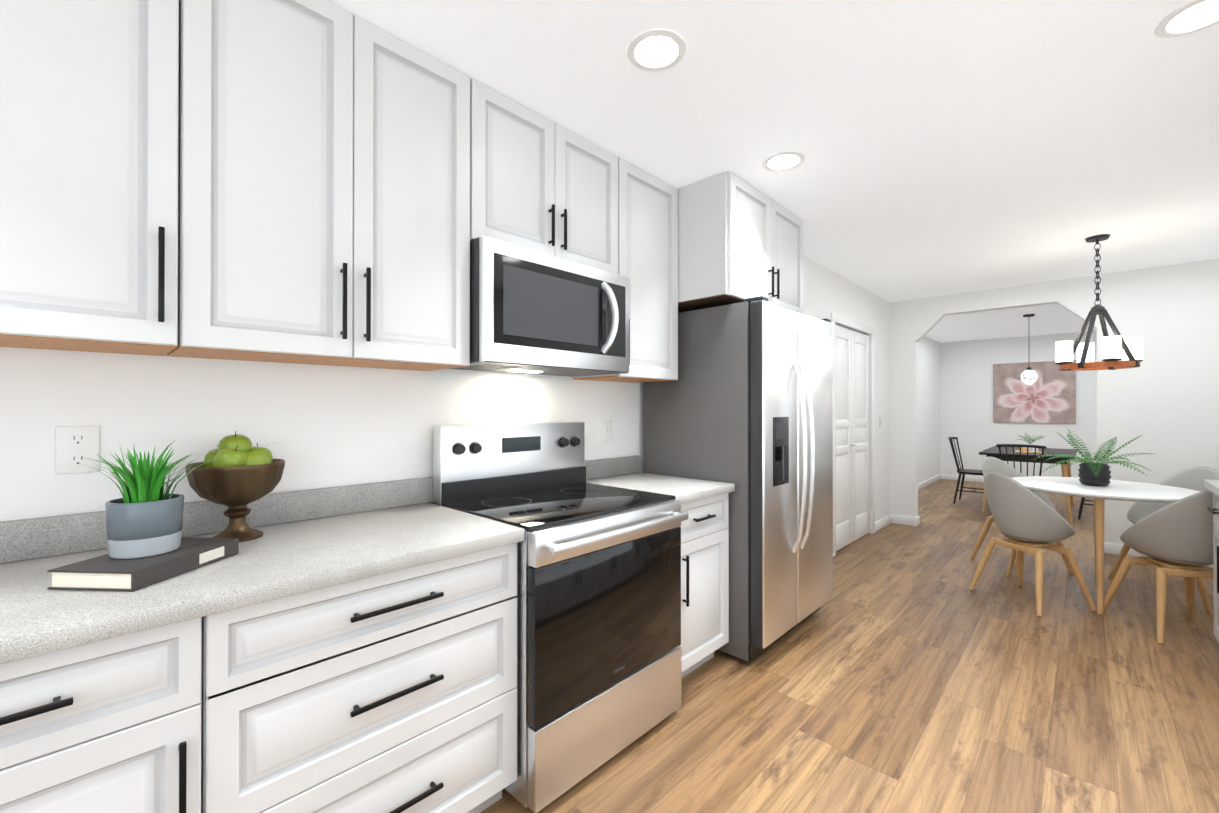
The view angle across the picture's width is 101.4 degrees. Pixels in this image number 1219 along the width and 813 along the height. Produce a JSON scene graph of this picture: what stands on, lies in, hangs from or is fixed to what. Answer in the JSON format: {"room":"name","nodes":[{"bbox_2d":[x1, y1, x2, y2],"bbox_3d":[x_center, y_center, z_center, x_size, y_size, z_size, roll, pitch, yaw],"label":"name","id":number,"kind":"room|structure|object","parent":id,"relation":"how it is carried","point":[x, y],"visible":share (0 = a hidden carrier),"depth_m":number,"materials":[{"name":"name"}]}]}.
{"room":"dining room and kitchen","nodes":[
{"label":"dining room and kitchen","id":0,"kind":"room"},
{"bbox_2d":[0,336,939,521],"bbox_3d":[1.400,0.061,4.344,0.100,2.500,13.600,0,0,44],"label":"wall","id":1,"kind":"structure","parent":0,"point":[322,426],"depth_m":1.66,"materials":[{"name":"white paint"}]},
{"bbox_2d":[55,426,99,473],"bbox_3d":[-1.410,0.114,1.323,0.009,0.124,0.080,0,0,44],"label":"outlet","id":2,"kind":"object","parent":1,"relation":"attached to","point":[75,445],"visible":0.92,"depth_m":1.32,"materials":[{"name":"white plastic"}]},
{"bbox_2d":[0,0,187,356],"bbox_3d":[-1.380,-0.677,1.124,0.330,1.045,0.596,0,0,44],"label":"upper cabinet","id":3,"kind":"object","parent":1,"relation":"attached to","point":[94,93],"depth_m":1.12,"materials":[{"name":"white wood"}]},
{"bbox_2d":[176,0,475,370],"bbox_3d":[-0.897,-0.675,1.628,0.330,1.045,0.800,0,0,44],"label":"upper cabinet","id":4,"kind":"object","parent":1,"relation":"attached to","point":[318,182],"depth_m":1.47,"materials":[{"name":"white wood"}]},
{"bbox_2d":[476,80,623,275],"bbox_3d":[-0.346,-0.904,2.206,0.330,0.582,0.787,0,0,44],"label":"upper cabinet","id":5,"kind":"object","parent":1,"relation":"attached to","point":[543,187],"depth_m":2.05,"materials":[{"name":"white wood"}]},
{"bbox_2d":[451,236,628,376],"bbox_3d":[-0.297,-0.379,2.157,0.463,0.448,0.782,0,0,44],"label":"microwave","id":6,"kind":"object","parent":5,"relation":"attached to","point":[534,312],"visible":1,"depth_m":1.97,"materials":[{"name":"silver metal"}]},
{"bbox_2d":[602,419,611,441],"bbox_3d":[-0.011,0.135,2.782,0.016,0.124,0.080,0,0,44],"label":"light switch","id":7,"kind":"object","parent":1,"relation":"attached to","point":[606,430],"visible":1,"depth_m":2.78,"materials":[{"name":"white plastic"}]},
{"bbox_2d":[573,160,683,382],"bbox_3d":[0.093,-0.671,2.664,0.330,1.045,0.476,0,0,44],"label":"upper cabinet","id":8,"kind":"object","parent":1,"relation":"attached to","point":[651,204],"depth_m":2.56,"materials":[{"name":"white wood"}]},
{"bbox_2d":[680,171,803,312],"bbox_3d":[0.693,-0.880,3.068,0.640,0.622,0.928,0,0,44],"label":"upper cabinet","id":9,"kind":"object","parent":1,"relation":"attached to","point":[737,243],"depth_m":2.67,"materials":[{"name":"white wood"}]},
{"bbox_2d":[918,474,941,489],"bbox_3d":[4.551,1.277,7.552,0.016,0.095,4.400,0,0,44],"label":"baseboard","id":10,"kind":"structure","parent":1,"relation":"attached to","point":[923,484],"depth_m":8.47,"materials":[{"name":"white paint"}]},
{"bbox_2d":[328,0,1218,342],"bbox_3d":[2.542,-1.218,3.258,3.260,0.050,13.600,0,0,44],"label":"ceiling","id":11,"kind":"structure","parent":0,"point":[950,146],"depth_m":2.05,"materials":[{"name":"white paint"}]},
{"bbox_2d":[627,29,685,71],"bbox_3d":[0.159,-1.196,1.683,0.200,0.006,0.200,0,0,44],"label":"recessed light","id":12,"kind":"object","parent":11,"relation":"in","point":[658,48],"visible":1,"depth_m":1.67,"materials":[{"name":"white paint"}]},
{"bbox_2d":[762,151,804,171],"bbox_3d":[0.849,-1.193,2.434,0.200,0.006,0.200,0,0,44],"label":"recessed light","id":13,"kind":"object","parent":11,"relation":"in","point":[783,160],"visible":1,"depth_m":2.42,"materials":[{"name":"white paint"}]},
{"bbox_2d":[1020,314,1037,383],"bbox_3d":[5.392,-0.733,6.411,0.178,0.894,0.178,0,0,44],"label":"dining pendant light","id":14,"kind":"object","parent":11,"relation":"hanging from","point":[1029,375],"visible":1,"depth_m":6.36,"materials":[{"name":"white glass"}]},
{"bbox_2d":[1055,234,1142,370],"bbox_3d":[3.434,-0.728,3.509,0.442,0.928,0.442,0,0,44],"label":"chandelier","id":15,"kind":"object","parent":11,"relation":"hanging from","point":[1112,346],"visible":1,"depth_m":3.47,"materials":[{"name":"black paint"}]},
{"bbox_2d":[1154,0,1218,37],"bbox_3d":[1.810,-1.197,1.522,0.200,0.006,0.200,0,0,44],"label":"recessed light","id":16,"kind":"object","parent":11,"relation":"in","point":[1188,16],"visible":1,"depth_m":1.54,"materials":[{"name":"white paint"}]},
{"bbox_2d":[803,256,889,533],"bbox_3d":[2.004,0.063,4.665,0.330,2.500,3.060,0,0,44],"label":"wall","id":17,"kind":"structure","parent":0,"point":[827,292],"depth_m":5.17,"materials":[{"name":"white paint"}]},
{"bbox_2d":[835,325,868,550],"bbox_3d":[2.330,0.284,4.785,0.068,2.035,1.035,0,0,44],"label":"closet door","id":18,"kind":"structure","parent":17,"relation":"in","point":[852,421],"depth_m":4.78,"materials":[{"name":"white paint"}]},
{"bbox_2d":[831,313,874,556],"bbox_3d":[2.347,0.248,4.773,0.016,2.130,1.190,0,0,44],"label":"trim","id":19,"kind":"structure","parent":17,"relation":"attached to","point":[839,319],"depth_m":4.88,"materials":[{"name":"white paint"}]},
{"bbox_2d":[875,514,892,531],"bbox_3d":[2.972,1.268,5.423,0.016,0.095,0.620,0,0,44],"label":"baseboard","id":20,"kind":"structure","parent":17,"relation":"attached to","point":[888,519],"depth_m":5.42,"materials":[{"name":"white paint"}]},
{"bbox_2d":[480,479,1218,812],"bbox_3d":[2.542,1.337,3.247,3.260,0.060,13.600,0,0,44],"label":"floor","id":21,"kind":"structure","parent":0,"point":[905,669],"depth_m":2.20,"materials":[{"name":"brown wood"}]},
{"bbox_2d":[0,615,215,812],"bbox_3d":[-1.270,0.860,1.023,0.620,0.875,0.606,0,0,44],"label":"base cabinet","id":22,"kind":"object","parent":21,"relation":"on","point":[128,725],"depth_m":0.94,"materials":[{"name":"white wood"}]},
{"bbox_2d":[212,543,516,812],"bbox_3d":[-0.789,0.862,1.527,0.620,0.875,0.788,0,0,44],"label":"base cabinet","id":23,"kind":"object","parent":21,"relation":"on","point":[344,649],"depth_m":1.28,"materials":[{"name":"white wood"}]},
{"bbox_2d":[0,499,524,666],"bbox_3d":[-1.192,0.402,1.081,0.656,0.040,1.992,0,0,44],"label":"countertop","id":24,"kind":"structure","parent":23,"relation":"on","point":[292,557],"depth_m":1.17,"materials":[{"name":"white stone"}]},
{"bbox_2d":[47,537,238,591],"bbox_3d":[-1.068,0.362,1.168,0.190,0.040,0.270,0,0,4],"label":"book","id":25,"kind":"object","parent":24,"relation":"on","point":[106,572],"visible":0.9,"depth_m":1.08,"materials":[{"name":"grey paper"}]},
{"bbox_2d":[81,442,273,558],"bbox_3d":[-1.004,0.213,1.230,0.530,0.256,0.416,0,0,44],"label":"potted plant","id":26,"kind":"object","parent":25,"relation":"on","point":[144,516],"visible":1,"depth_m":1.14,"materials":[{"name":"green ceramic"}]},
{"bbox_2d":[185,431,284,541],"bbox_3d":[-1.085,0.227,1.455,0.233,0.312,0.233,0,0,44],"label":"fruit bowl","id":27,"kind":"object","parent":24,"relation":"on","point":[235,482],"visible":1,"depth_m":1.41,"materials":[{"name":"brown metal"}]},
{"bbox_2d":[433,422,688,812],"bbox_3d":[-0.182,0.689,2.042,0.722,1.225,0.782,0,0,44],"label":"range","id":28,"kind":"object","parent":21,"relation":"on","point":[598,625],"visible":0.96,"depth_m":1.83,"materials":[{"name":"silver metal"}]},
{"bbox_2d":[679,495,728,677],"bbox_3d":[0.208,0.866,2.570,0.620,0.875,0.510,0,0,44],"label":"base cabinet","id":29,"kind":"object","parent":21,"relation":"on","point":[705,535],"depth_m":2.38,"materials":[{"name":"white wood"}]},
{"bbox_2d":[586,471,734,502],"bbox_3d":[0.221,0.409,2.559,0.656,0.040,0.510,0,0,44],"label":"countertop","id":30,"kind":"structure","parent":29,"relation":"on","point":[685,490],"depth_m":2.49,"materials":[{"name":"white stone"}]},
{"bbox_2d":[643,296,832,660],"bbox_3d":[0.824,0.382,3.012,0.835,1.848,0.936,0,0,44],"label":"fridge","id":31,"kind":"object","parent":21,"relation":"on","point":[743,403],"visible":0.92,"depth_m":2.63,"materials":[{"name":"grey metal"}]},
{"bbox_2d":[948,437,983,503],"bbox_3d":[4.949,0.874,6.828,0.516,0.900,0.452,0,0,44],"label":"dining chair","id":32,"kind":"object","parent":21,"relation":"on","point":[960,471],"visible":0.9,"depth_m":6.83,"materials":[{"name":"black paint"}]},
{"bbox_2d":[996,444,1045,492],"bbox_3d":[4.720,0.869,5.701,0.451,0.900,0.517,0,0,44],"label":"dining chair","id":33,"kind":"object","parent":21,"relation":"on","point":[1020,446],"visible":0.38,"depth_m":5.52,"materials":[{"name":"black paint"}]},
{"bbox_2d":[970,457,1073,575],"bbox_3d":[3.366,0.877,4.125,0.496,0.877,0.509,0,0,-6],"label":"chair","id":34,"kind":"object","parent":21,"relation":"on","point":[991,464],"visible":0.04,"depth_m":4.26,"materials":[{"name":"grey plastic"}]},
{"bbox_2d":[979,446,1076,522],"bbox_3d":[5.409,0.946,6.422,0.880,0.752,1.450,0,0,44],"label":"dining table","id":35,"kind":"object","parent":21,"relation":"on","point":[993,451],"visible":0.52,"depth_m":6.03,"materials":[{"name":"black paint"}]},
{"bbox_2d":[1015,433,1044,453],"bbox_3d":[5.279,0.447,6.276,0.295,0.241,0.556,0,0,44],"label":"potted plant","id":36,"kind":"object","parent":35,"relation":"on","point":[1030,450],"visible":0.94,"depth_m":6.32,"materials":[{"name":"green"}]},
{"bbox_2d":[969,472,1096,615],"bbox_3d":[2.820,0.874,3.380,0.509,0.877,0.497,0,0,-11],"label":"shell chair","id":37,"kind":"object","parent":21,"relation":"on","point":[1027,520],"visible":1,"depth_m":3.25,"materials":[{"name":"grey plastic"}]},
{"bbox_2d":[1078,497,1093,519],"bbox_3d":[5.803,0.870,5.803,0.516,0.900,0.452,0,0,44],"label":"dining chair","id":38,"kind":"object","parent":21,"relation":"on","point":[1082,503],"visible":0.1,"depth_m":5.81,"materials":[{"name":"black paint"}]},
{"bbox_2d":[1006,476,1212,614],"bbox_3d":[3.434,0.934,3.502,1.027,0.753,1.027,0,0,44],"label":"round table","id":39,"kind":"object","parent":21,"relation":"on","point":[1122,490],"visible":0.71,"depth_m":3.23,"materials":[{"name":"white wood"}]},
{"bbox_2d":[1031,428,1153,485],"bbox_3d":[3.443,0.358,3.560,0.650,0.396,0.718,0,0,44],"label":"fern","id":40,"kind":"object","parent":39,"relation":"on","point":[1092,473],"visible":1,"depth_m":3.49,"materials":[{"name":"green plant"}]},
{"bbox_2d":[1103,490,1213,643],"bbox_3d":[3.307,0.871,2.890,0.497,0.877,0.509,0,0,12],"label":"shell chair","id":41,"kind":"object","parent":21,"relation":"on","point":[1174,536],"visible":0.94,"depth_m":2.80,"materials":[{"name":"grey"}]},
{"bbox_2d":[1108,467,1218,602],"bbox_3d":[4.057,0.874,3.571,0.509,0.877,0.496,0,0,-6],"label":"shell chair","id":42,"kind":"object","parent":21,"relation":"on","point":[1192,478],"visible":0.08,"depth_m":3.71,"materials":[{"name":"grey plastic"}]},
{"bbox_2d":[1208,491,1218,641],"bbox_3d":[3.140,0.864,2.124,0.634,0.875,0.800,0,0,44],"label":"base cabinet","id":43,"kind":"object","parent":21,"relation":"on","point":[1215,510],"depth_m":2.59,"materials":[{"name":"white wood"}]},
{"bbox_2d":[1204,479,1218,498],"bbox_3d":[1.080,0.398,-0.007,0.665,0.040,6.770,0,0,44],"label":"countertop","id":44,"kind":"structure","parent":43,"relation":"on","point":[1212,485],"depth_m":2.52,"materials":[{"name":"white stone"}]},
{"bbox_2d":[940,331,1096,477],"bbox_3d":[7.206,0.077,8.132,3.060,2.500,0.100,0,0,44],"label":"wall","id":45,"kind":"structure","parent":0,"point":[966,393],"depth_m":8.63,"materials":[{"name":"white paint"}]},
{"bbox_2d":[942,474,983,482],"bbox_3d":[7.166,1.279,8.085,3.000,0.095,0.016,0,0,44],"label":"baseboard","id":46,"kind":"structure","parent":45,"relation":"attached to","point":[944,476],"depth_m":8.87,"materials":[{"name":"white paint"}]},
{"bbox_2d":[993,360,1075,422],"bbox_3d":[6.992,-0.233,8.242,1.040,1.000,0.031,0,0,44],"label":"framed picture","id":47,"kind":"object","parent":45,"relation":"attached to","point":[1048,395],"visible":0.93,"depth_m":8.21,"materials":[{"name":"fabric"}]},
{"bbox_2d":[890,259,1218,544],"bbox_3d":[4.090,0.064,4.872,3.060,2.500,0.120,0,0,44],"label":"wall","id":48,"kind":"structure","parent":0,"point":[1163,398],"depth_m":4.34,"materials":[{"name":"white paint"}]},
{"bbox_2d":[893,515,919,524],"bbox_3d":[3.255,1.270,5.758,0.563,0.095,0.016,0,0,44],"label":"baseboard","id":49,"kind":"structure","parent":48,"relation":"attached to","point":[896,518],"depth_m":5.54,"materials":[{"name":"white paint"}]},
{"bbox_2d":[1104,543,1212,567],"bbox_3d":[4.753,1.263,4.138,1.033,0.095,0.016,0,0,44],"label":"baseboard","id":50,"kind":"structure","parent":48,"relation":"attached to","point":[1112,549],"depth_m":4.40,"materials":[{"name":"white paint"}]}
]}

